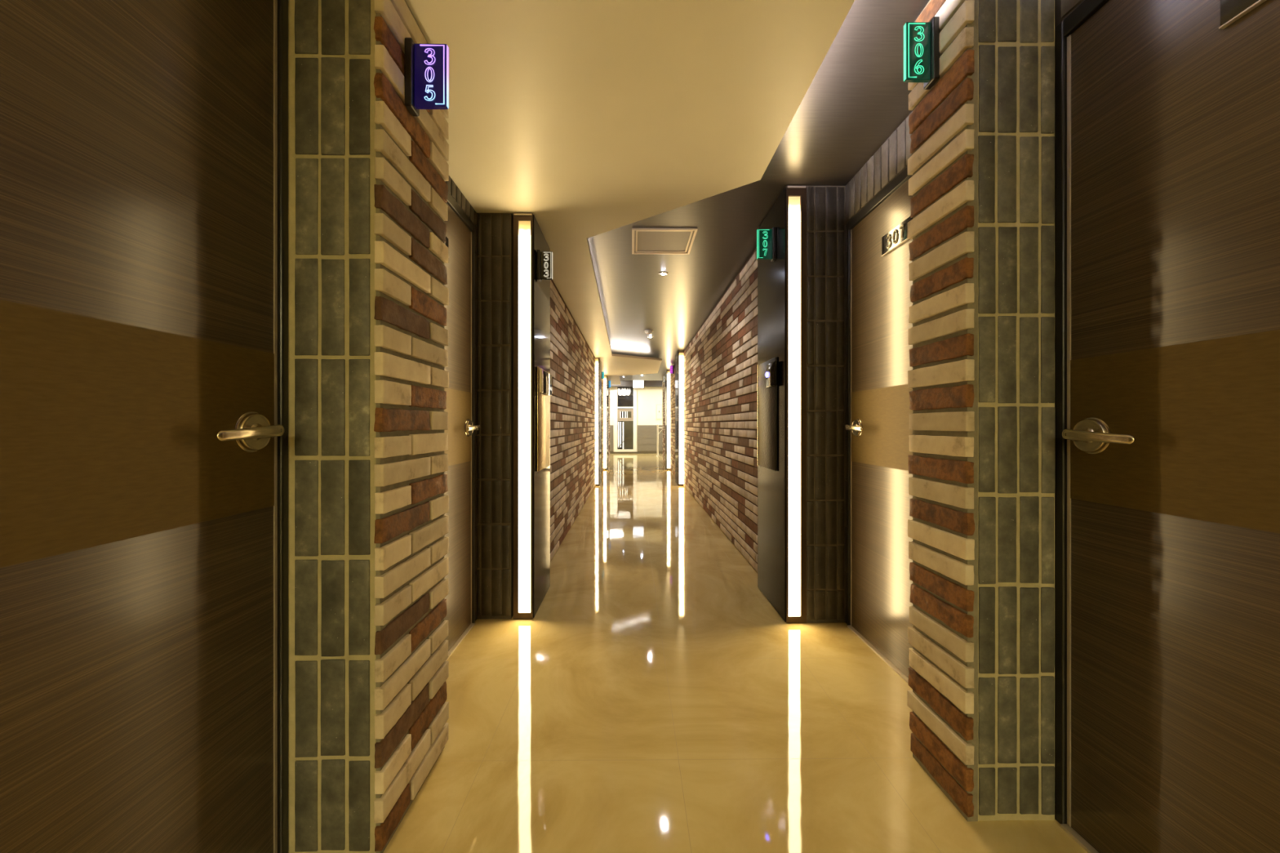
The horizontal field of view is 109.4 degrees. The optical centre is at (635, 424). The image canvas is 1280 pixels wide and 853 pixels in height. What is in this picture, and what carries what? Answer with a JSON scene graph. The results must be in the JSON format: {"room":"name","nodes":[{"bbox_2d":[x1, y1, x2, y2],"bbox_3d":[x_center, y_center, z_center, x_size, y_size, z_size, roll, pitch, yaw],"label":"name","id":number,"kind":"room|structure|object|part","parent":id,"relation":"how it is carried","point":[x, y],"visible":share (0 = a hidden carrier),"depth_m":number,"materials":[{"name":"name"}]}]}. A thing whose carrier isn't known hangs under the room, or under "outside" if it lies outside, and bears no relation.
{"room":"hotel corridor","nodes":[
{"label":"hotel corridor","id":0,"kind":"room"},
{"bbox_2d":[288,0,448,852],"bbox_3d":[-0.804,-0.045,1.260,0.414,2.150,0.389,0,0,-1],"label":"wall","id":1,"kind":"structure","parent":0,"point":[368,711],"depth_m":1.08,"materials":[{"name":"brick"}]},
{"bbox_2d":[404,37,448,116],"bbox_3d":[-0.546,-0.912,1.192,0.106,0.176,0.046,0,0,-1],"label":"room sign","id":2,"kind":"object","parent":1,"relation":"attached to","point":[426,64],"visible":1,"depth_m":1.18,"materials":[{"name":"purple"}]},
{"bbox_3d":[-0.536,-0.912,1.188,0.084,0.164,0.012,0,0,0],"label":"acrylic plate","id":3,"kind":"part","parent":2,"relation":"part of","materials":[{"name":"blue"}]},
{"bbox_2d":[476,213,513,619],"bbox_3d":[-0.888,-0.095,4.983,0.410,2.250,5.179,0,0,-1],"label":"wall","id":4,"kind":"structure","parent":0,"point":[495,345],"depth_m":2.40,"materials":[{"name":"tile"}]},
{"bbox_2d":[444,175,477,621],"bbox_3d":[-0.852,-0.044,1.923,0.040,2.149,0.950,0,0,-1],"label":"wall tiles","id":5,"kind":"structure","parent":4,"relation":"attached to","point":[453,189],"depth_m":2.36,"materials":[{"name":"tile"}]},
{"bbox_2d":[550,280,609,561],"bbox_3d":[-0.721,-0.045,7.809,0.091,2.150,9.870,0,0,-1],"label":"brick wall","id":6,"kind":"structure","parent":0,"point":[572,361],"depth_m":4.42,"materials":[{"name":"brown brick"}]},
{"bbox_2d":[405,0,854,384],"bbox_3d":[-0.241,-1.142,4.048,1.588,0.044,17.300,0,0,-1],"label":"ceiling panel","id":7,"kind":"object","parent":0,"point":[588,118],"visible":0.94,"depth_m":1.58,"materials":[{"name":"beige paint"}]},
{"bbox_2d":[609,386,662,452],"bbox_3d":[0.259,-0.280,16.142,6.000,2.620,0.122,0,0,-1],"label":"wall","id":8,"kind":"structure","parent":0,"point":[647,397],"depth_m":16.10,"materials":[{"name":"beige paint"}]},
{"bbox_2d":[613,386,636,452],"bbox_3d":[-0.380,-0.177,16.068,0.810,2.295,0.058,0,0,-1],"label":"door","id":9,"kind":"structure","parent":8,"relation":"in","point":[624,397],"depth_m":16.06,"materials":[{"name":"white paint"}]},
{"bbox_3d":[-0.375,-0.223,16.080,0.560,2.205,0.025,0,0,0],"label":"glass","id":10,"kind":"part","parent":9,"relation":"part of","materials":[{"name":"black"}]},
{"bbox_3d":[-0.375,-0.335,16.061,0.550,0.430,0.017,0,0,0],"label":"cross panel","id":11,"kind":"part","parent":9,"relation":"part of","materials":[{"name":"brown"}]},
{"bbox_3d":[-0.370,-0.350,16.050,0.400,0.220,0.006,0,0,0],"label":"slot plate","id":12,"kind":"part","parent":9,"relation":"part of","materials":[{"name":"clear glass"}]},
{"bbox_2d":[609,451,662,453],"bbox_3d":[0.260,0.989,16.088,6.000,0.083,0.030,0,0,-1],"label":"baseboard","id":13,"kind":"structure","parent":8,"relation":"attached to","point":[611,452],"depth_m":16.07,"materials":[{"name":"brown"}]},
{"bbox_2d":[610,380,662,386],"bbox_3d":[0.261,-1.460,15.927,6.000,0.260,0.349,0,0,-1],"label":"trim","id":14,"kind":"structure","parent":8,"relation":"attached to","point":[623,383],"depth_m":15.75,"materials":[{"name":"grey"}]},
{"bbox_2d":[656,404,662,418],"bbox_3d":[0.825,-0.450,16.092,0.206,0.520,0.029,0,0,-1],"label":"wall panel","id":15,"kind":"object","parent":8,"relation":"attached to","point":[659,407],"visible":0.98,"depth_m":16.09,"materials":[{"name":"beige"}]},
{"bbox_2d":[662,248,757,572],"bbox_3d":[0.825,-0.105,7.888,0.058,2.270,10.040,0,0,-1],"label":"brick wall","id":16,"kind":"structure","parent":0,"point":[720,468],"depth_m":4.16,"materials":[{"name":"brown brick"}]},
{"bbox_2d":[670,364,674,373],"bbox_3d":[0.740,-1.128,9.314,0.082,0.177,0.046,0,0,-1],"label":"room sign","id":17,"kind":"object","parent":16,"relation":"attached to","point":[672,367],"visible":1,"depth_m":9.30,"materials":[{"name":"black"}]},
{"bbox_2d":[382,453,1087,852],"bbox_3d":[0.350,1.055,5.753,6.000,0.050,20.700,0,0,-1],"label":"floor","id":18,"kind":"structure","parent":0,"point":[654,699],"depth_m":1.54,"materials":[{"name":"stone"}]},
{"bbox_2d":[513,213,550,619],"bbox_3d":[-0.596,-0.044,2.632,0.108,2.146,0.486,0,0,-1],"label":"column","id":19,"kind":"structure","parent":18,"relation":"on","point":[531,298],"depth_m":2.40,"materials":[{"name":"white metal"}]},
{"bbox_3d":[-0.597,-0.044,2.410,0.102,2.146,0.030,0,0,0],"label":"casing","id":20,"kind":"part","parent":19,"relation":"part of","materials":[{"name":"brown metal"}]},
{"bbox_2d":[519,235,530,612],"bbox_3d":[-0.589,-0.004,2.415,0.064,2.001,0.020,0,0,0],"label":"diffuser","id":21,"kind":"object","parent":19,"relation":"attached to","point":[524,240],"depth_m":2.40,"materials":[{"name":"beige plastic"}]},
{"bbox_2d":[519,221,530,235],"bbox_3d":[-0.589,-1.042,2.415,0.064,0.075,0.020,0,0,0],"label":"diffuser","id":22,"kind":"object","parent":19,"relation":"attached to","point":[524,226],"depth_m":2.40,"materials":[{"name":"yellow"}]},
{"bbox_3d":[-0.545,-0.043,2.637,0.007,2.139,0.472,0,0,0],"label":"panel","id":23,"kind":"part","parent":19,"relation":"part of","materials":[{"name":"black metal"}]},
{"bbox_2d":[536,366,551,471],"bbox_3d":[-0.527,-0.030,2.626,0.030,0.570,0.340,0,0,-1],"label":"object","id":24,"kind":"object","parent":19,"relation":"attached to","point":[544,379],"visible":1,"depth_m":2.56,"materials":[{"name":"gold metal"}]},
{"bbox_2d":[536,249,552,282],"bbox_3d":[-0.496,-0.865,2.473,0.084,0.164,0.046,0,0,-1],"label":"room sign","id":25,"kind":"object","parent":19,"relation":"attached to","point":[544,259],"visible":1,"depth_m":2.46,"materials":[{"name":"black"}]},
{"bbox_3d":[-0.487,-0.865,2.469,0.062,0.152,0.012,0,0,0],"label":"acrylic plate","id":26,"kind":"part","parent":25,"relation":"part of","materials":[{"name":"black plastic"}]},
{"bbox_2d":[595,357,601,485],"bbox_3d":[-0.665,-0.044,7.822,0.106,2.146,0.506,0,0,-1],"label":"column","id":27,"kind":"structure","parent":18,"relation":"on","point":[598,363],"depth_m":7.58,"materials":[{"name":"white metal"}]},
{"bbox_2d":[595,363,598,484],"bbox_3d":[-0.668,-0.015,7.594,0.080,2.021,0.020,0,0,0],"label":"diffuser","id":28,"kind":"object","parent":27,"relation":"attached to","point":[597,364],"depth_m":7.58,"materials":[{"name":"beige plastic"}]},
{"bbox_3d":[-0.666,-0.044,7.590,0.100,2.146,0.030,0,0,0],"label":"casing","id":29,"kind":"part","parent":27,"relation":"part of","materials":[{"name":"brown metal"}]},
{"bbox_3d":[-0.616,-0.043,7.827,0.007,2.139,0.492,0,0,0],"label":"panel","id":30,"kind":"part","parent":27,"relation":"part of","materials":[{"name":"black"}]},
{"bbox_2d":[603,375,608,470],"bbox_3d":[-0.719,-0.044,10.541,0.126,2.146,0.506,0,0,-1],"label":"column","id":31,"kind":"structure","parent":18,"relation":"on","point":[606,378],"depth_m":10.30,"materials":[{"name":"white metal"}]},
{"bbox_2d":[603,379,606,468],"bbox_3d":[-0.718,-0.015,10.314,0.095,2.021,0.020,0,0,0],"label":"diffuser","id":32,"kind":"object","parent":31,"relation":"attached to","point":[605,380],"depth_m":10.30,"materials":[{"name":"beige plastic"}]},
{"bbox_3d":[-0.660,-0.043,10.547,0.007,2.139,0.492,0,0,0],"label":"panel","id":33,"kind":"part","parent":31,"relation":"part of","materials":[{"name":"black"}]},
{"bbox_2d":[656,423,662,456],"bbox_3d":[1.217,0.505,14.761,1.111,1.050,0.100,0,0,-1],"label":"handrail","id":34,"kind":"object","parent":18,"relation":"on","point":[657,424],"visible":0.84,"depth_m":14.73,"materials":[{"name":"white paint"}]},
{"bbox_3d":[0.711,0.530,14.757,0.056,1.000,0.055,0,0,0],"label":"post","id":35,"kind":"part","parent":34,"relation":"part of","materials":[{"name":"white paint"}]},
{"bbox_2d":[665,369,670,469],"bbox_3d":[0.780,-0.104,10.554,0.166,2.266,0.506,0,0,-1],"label":"column","id":36,"kind":"structure","parent":18,"relation":"on","point":[668,371],"depth_m":10.32,"materials":[{"name":"white plastic"}]},
{"bbox_3d":[0.700,-0.103,10.559,0.007,2.259,0.492,0,0,0],"label":"panel","id":37,"kind":"part","parent":36,"relation":"part of","materials":[{"name":"black"}]},
{"bbox_2d":[666,373,670,468],"bbox_3d":[0.758,-0.074,10.327,0.090,2.141,0.020,0,0,0],"label":"diffuser","id":38,"kind":"object","parent":36,"relation":"attached to","point":[668,375],"depth_m":10.32,"materials":[{"name":"beige plastic"}]},
{"bbox_2d":[675,351,684,485],"bbox_3d":[0.752,-0.104,7.854,0.098,2.266,0.506,0,0,-1],"label":"column","id":39,"kind":"structure","parent":18,"relation":"on","point":[679,365],"depth_m":7.62,"materials":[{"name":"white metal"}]},
{"bbox_3d":[0.707,-0.103,7.859,0.007,2.259,0.492,0,0,0],"label":"panel","id":40,"kind":"part","parent":39,"relation":"part of","materials":[{"name":"black"}]},
{"bbox_2d":[679,356,683,484],"bbox_3d":[0.762,-0.070,7.627,0.078,2.131,0.020,0,0,0],"label":"diffuser","id":41,"kind":"object","parent":39,"relation":"attached to","point":[681,358],"depth_m":7.62,"materials":[{"name":"beige plastic"}]},
{"bbox_3d":[0.757,-0.104,7.622,0.092,2.266,0.030,0,0,0],"label":"casing","id":42,"kind":"part","parent":39,"relation":"part of","materials":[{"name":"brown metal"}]},
{"bbox_2d":[757,185,806,623],"bbox_3d":[0.826,-0.104,2.604,0.109,2.266,0.526,0,0,-1],"label":"column","id":43,"kind":"structure","parent":18,"relation":"on","point":[781,282],"depth_m":2.36,"materials":[{"name":"brown metal"}]},
{"bbox_2d":[756,226,776,262],"bbox_3d":[0.721,-0.998,2.513,0.102,0.178,0.046,0,0,-1],"label":"room sign","id":44,"kind":"object","parent":43,"relation":"attached to","point":[766,237],"visible":1,"depth_m":2.50,"materials":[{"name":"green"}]},
{"bbox_3d":[0.712,-0.998,2.509,0.080,0.166,0.012,0,0,0],"label":"acrylic plate","id":45,"kind":"part","parent":44,"relation":"part of","materials":[{"name":"green plastic"}]},
{"bbox_2d":[757,356,777,471],"bbox_3d":[0.755,-0.058,2.633,0.032,0.625,0.372,0,0,-1],"label":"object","id":46,"kind":"object","parent":43,"relation":"attached to","point":[766,371],"visible":1,"depth_m":2.62,"materials":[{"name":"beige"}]},
{"bbox_3d":[0.757,-0.058,2.813,0.005,0.625,0.012,0,0,-1],"label":"edge trim","id":47,"kind":"part","parent":46,"relation":"part of","materials":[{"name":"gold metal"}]},
{"bbox_3d":[0.775,-0.103,2.609,0.007,2.259,0.512,0,0,0],"label":"panel","id":48,"kind":"part","parent":43,"relation":"part of","materials":[{"name":"black"}]},
{"bbox_2d":[788,210,799,616],"bbox_3d":[0.821,-0.058,2.367,0.064,2.107,0.020,0,0,0],"label":"diffuser","id":49,"kind":"object","parent":43,"relation":"attached to","point":[793,215],"depth_m":2.36,"materials":[{"name":"beige plastic"}]},
{"bbox_2d":[788,196,799,210],"bbox_3d":[0.821,-1.149,2.367,0.064,0.075,0.020,0,0,0],"label":"diffuser","id":50,"kind":"object","parent":43,"relation":"attached to","point":[793,202],"depth_m":2.36,"materials":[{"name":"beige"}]},
{"bbox_3d":[0.831,-0.104,2.362,0.103,2.266,0.030,0,0,0],"label":"casing","id":51,"kind":"part","parent":43,"relation":"part of","materials":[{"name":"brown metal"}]},
{"bbox_2d":[587,0,929,380],"bbox_3d":[0.364,-1.265,4.078,6.000,0.050,17.350,0,0,-1],"label":"ceiling","id":52,"kind":"structure","parent":0,"point":[857,97],"depth_m":2.50,"materials":[{"name":"white paint"}]},
{"bbox_2d":[644,329,653,333],"bbox_3d":[0.168,-1.216,5.980,0.112,0.049,0.112,0,0,-1],"label":"smoke detector","id":53,"kind":"object","parent":52,"relation":"attached to","point":[647,331],"visible":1,"depth_m":5.94,"materials":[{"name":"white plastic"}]},
{"bbox_2d":[658,271,667,275],"bbox_3d":[0.225,-1.234,3.714,0.078,0.010,0.078,0,0,-1],"label":"recessed light","id":54,"kind":"object","parent":52,"relation":"in","point":[660,273],"visible":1,"depth_m":3.70,"materials":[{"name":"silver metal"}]},
{"bbox_2d":[631,227,697,254],"bbox_3d":[0.180,-1.235,3.067,0.414,0.010,0.414,0,0,-1],"label":"ceiling hatch","id":55,"kind":"object","parent":52,"relation":"attached to","point":[644,240],"visible":1,"depth_m":3.05,"materials":[{"name":"beige metal"}]},
{"bbox_2d":[806,185,845,622],"bbox_3d":[1.069,-0.105,4.980,0.415,2.270,5.259,0,0,-1],"label":"wall","id":56,"kind":"structure","parent":0,"point":[825,204],"depth_m":2.35,"materials":[{"name":"tile"}]},
{"bbox_2d":[844,115,912,623],"bbox_3d":[1.106,-0.104,1.882,0.040,2.269,0.945,0,0,-1],"label":"wall tiles","id":57,"kind":"structure","parent":56,"relation":"attached to","point":[891,157],"depth_m":2.10,"materials":[{"name":"tile"}]},
{"bbox_2d":[907,0,1055,822],"bbox_3d":[0.968,-0.105,1.291,0.242,2.270,0.252,0,0,-1],"label":"wall","id":58,"kind":"structure","parent":0,"point":[981,164],"depth_m":1.18,"materials":[{"name":"brick"}]},
{"bbox_2d":[903,16,939,89],"bbox_3d":[0.806,-1.055,1.289,0.090,0.175,0.046,0,0,-1],"label":"room sign","id":59,"kind":"object","parent":58,"relation":"attached to","point":[921,39],"visible":1,"depth_m":1.28,"materials":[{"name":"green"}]},
{"bbox_3d":[0.797,-1.055,1.285,0.068,0.163,0.012,0,0,0],"label":"acrylic plate","id":60,"kind":"part","parent":59,"relation":"part of","materials":[{"name":"green plastic"}]},
{"bbox_2d":[1054,0,1059,803],"bbox_3d":[1.245,-0.105,-1.117,0.170,2.270,6.945,0,0,-1],"label":"wall","id":61,"kind":"structure","parent":0,"point":[1056,2],"depth_m":1.23,"materials":[{"name":"brown"}]},
{"bbox_2d":[844,165,912,684],"bbox_3d":[1.086,-0.003,1.860,0.103,2.066,0.935,0,0,-1],"label":"door","id":62,"kind":"structure","parent":61,"relation":"in","point":[878,582],"depth_m":2.02,"materials":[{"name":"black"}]},
{"bbox_3d":[1.040,0.016,2.171,0.017,0.032,0.154,0,0,-2],"label":"lever","id":63,"kind":"part","parent":62,"relation":"part of","materials":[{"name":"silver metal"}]},
{"bbox_3d":[1.068,0.016,2.226,0.050,0.088,0.088,0,0,0],"label":"handle","id":64,"kind":"part","parent":62,"relation":"part of","materials":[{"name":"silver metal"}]},
{"bbox_3d":[1.090,-0.745,1.877,0.009,0.003,0.255,0,0,0],"label":"plate trim","id":65,"kind":"part","parent":62,"relation":"part of","materials":[{"name":"silver metal"}]},
{"bbox_3d":[1.092,-0.787,1.877,0.008,0.082,0.255,0,0,0],"label":"number plate","id":66,"kind":"part","parent":62,"relation":"part of","materials":[{"name":"black"}]},
{"bbox_2d":[1059,0,1084,22],"bbox_3d":[1.116,-1.139,0.692,0.040,0.201,0.965,0,0,-1],"label":"wall tiles","id":67,"kind":"structure","parent":61,"relation":"attached to","point":[1066,7],"depth_m":1.15,"materials":[{"name":"tile"}]},
{"bbox_2d":[1055,0,1279,852],"bbox_3d":[1.096,-0.003,0.710,0.103,2.066,0.944,0,0,-1],"label":"door","id":68,"kind":"structure","parent":61,"relation":"in","point":[1167,112],"depth_m":0.94,"materials":[{"name":"black wood"}]},
{"bbox_3d":[1.122,-0.003,0.710,0.052,2.066,0.944,0,0,0],"label":"frame","id":69,"kind":"part","parent":68,"relation":"part of","materials":[{"name":"black wood"}]},
{"bbox_3d":[1.077,0.027,1.093,0.050,0.088,0.088,0,0,0],"label":"handle","id":70,"kind":"part","parent":68,"relation":"part of","materials":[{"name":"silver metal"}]},
{"bbox_3d":[1.050,0.027,1.038,0.017,0.032,0.154,0,0,-2],"label":"lever","id":71,"kind":"part","parent":68,"relation":"part of","materials":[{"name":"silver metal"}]},
{"bbox_3d":[1.102,-0.787,0.721,0.008,0.082,0.262,0,0,0],"label":"number plate","id":72,"kind":"part","parent":68,"relation":"part of","materials":[{"name":"black"}]},
{"bbox_3d":[1.100,-0.745,0.721,0.009,0.003,0.262,0,0,0],"label":"plate trim","id":73,"kind":"part","parent":68,"relation":"part of","materials":[{"name":"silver metal"}]},
{"bbox_3d":[0.274,-1.615,14.428,6.000,0.050,3.350,0,0,-1],"label":"ceiling","id":74,"kind":"structure","parent":0,"visible":0},
{"bbox_2d":[632,380,644,388],"bbox_3d":[0.075,-1.360,14.041,0.345,0.460,0.110,0,0,-1],"label":"box","id":75,"kind":"object","parent":74,"relation":"hanging from","point":[636,384],"visible":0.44,"depth_m":13.99,"materials":[{"name":"white"}]},
{"bbox_3d":[-0.946,-0.105,-1.106,0.188,2.270,7.005,0,0,-1],"label":"wall","id":76,"kind":"structure","parent":0,"visible":0},
{"bbox_2d":[0,0,288,852],"bbox_3d":[-0.821,-0.003,0.606,0.103,2.066,0.941,0,0,-1],"label":"door","id":77,"kind":"structure","parent":76,"relation":"in","point":[144,144],"depth_m":0.77,"materials":[{"name":"black wood"}]},
{"bbox_3d":[-0.780,0.016,0.927,0.017,0.032,0.154,0,0,1],"label":"lever","id":78,"kind":"part","parent":77,"relation":"part of","materials":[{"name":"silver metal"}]},
{"bbox_3d":[-0.809,0.016,0.982,0.050,0.088,0.088,0,0,0],"label":"handle","id":79,"kind":"part","parent":77,"relation":"part of","materials":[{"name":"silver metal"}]},
{"bbox_3d":[-0.846,-0.003,0.606,0.052,2.066,0.941,0,0,0],"label":"frame","id":80,"kind":"part","parent":77,"relation":"part of","materials":[{"name":"black wood"}]},
{"bbox_2d":[444,191,479,661],"bbox_3d":[-0.832,-0.003,1.893,0.103,2.066,0.924,0,0,-1],"label":"door","id":81,"kind":"structure","parent":76,"relation":"in","point":[460,230],"depth_m":2.19,"materials":[{"name":"black wood"}]},
{"bbox_3d":[-0.820,0.016,2.276,0.050,0.088,0.088,0,0,0],"label":"handle","id":82,"kind":"part","parent":81,"relation":"part of","materials":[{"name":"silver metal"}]},
{"bbox_3d":[-0.792,0.016,2.221,0.017,0.032,0.154,0,0,1],"label":"lever","id":83,"kind":"part","parent":81,"relation":"part of","materials":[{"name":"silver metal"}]}
]}

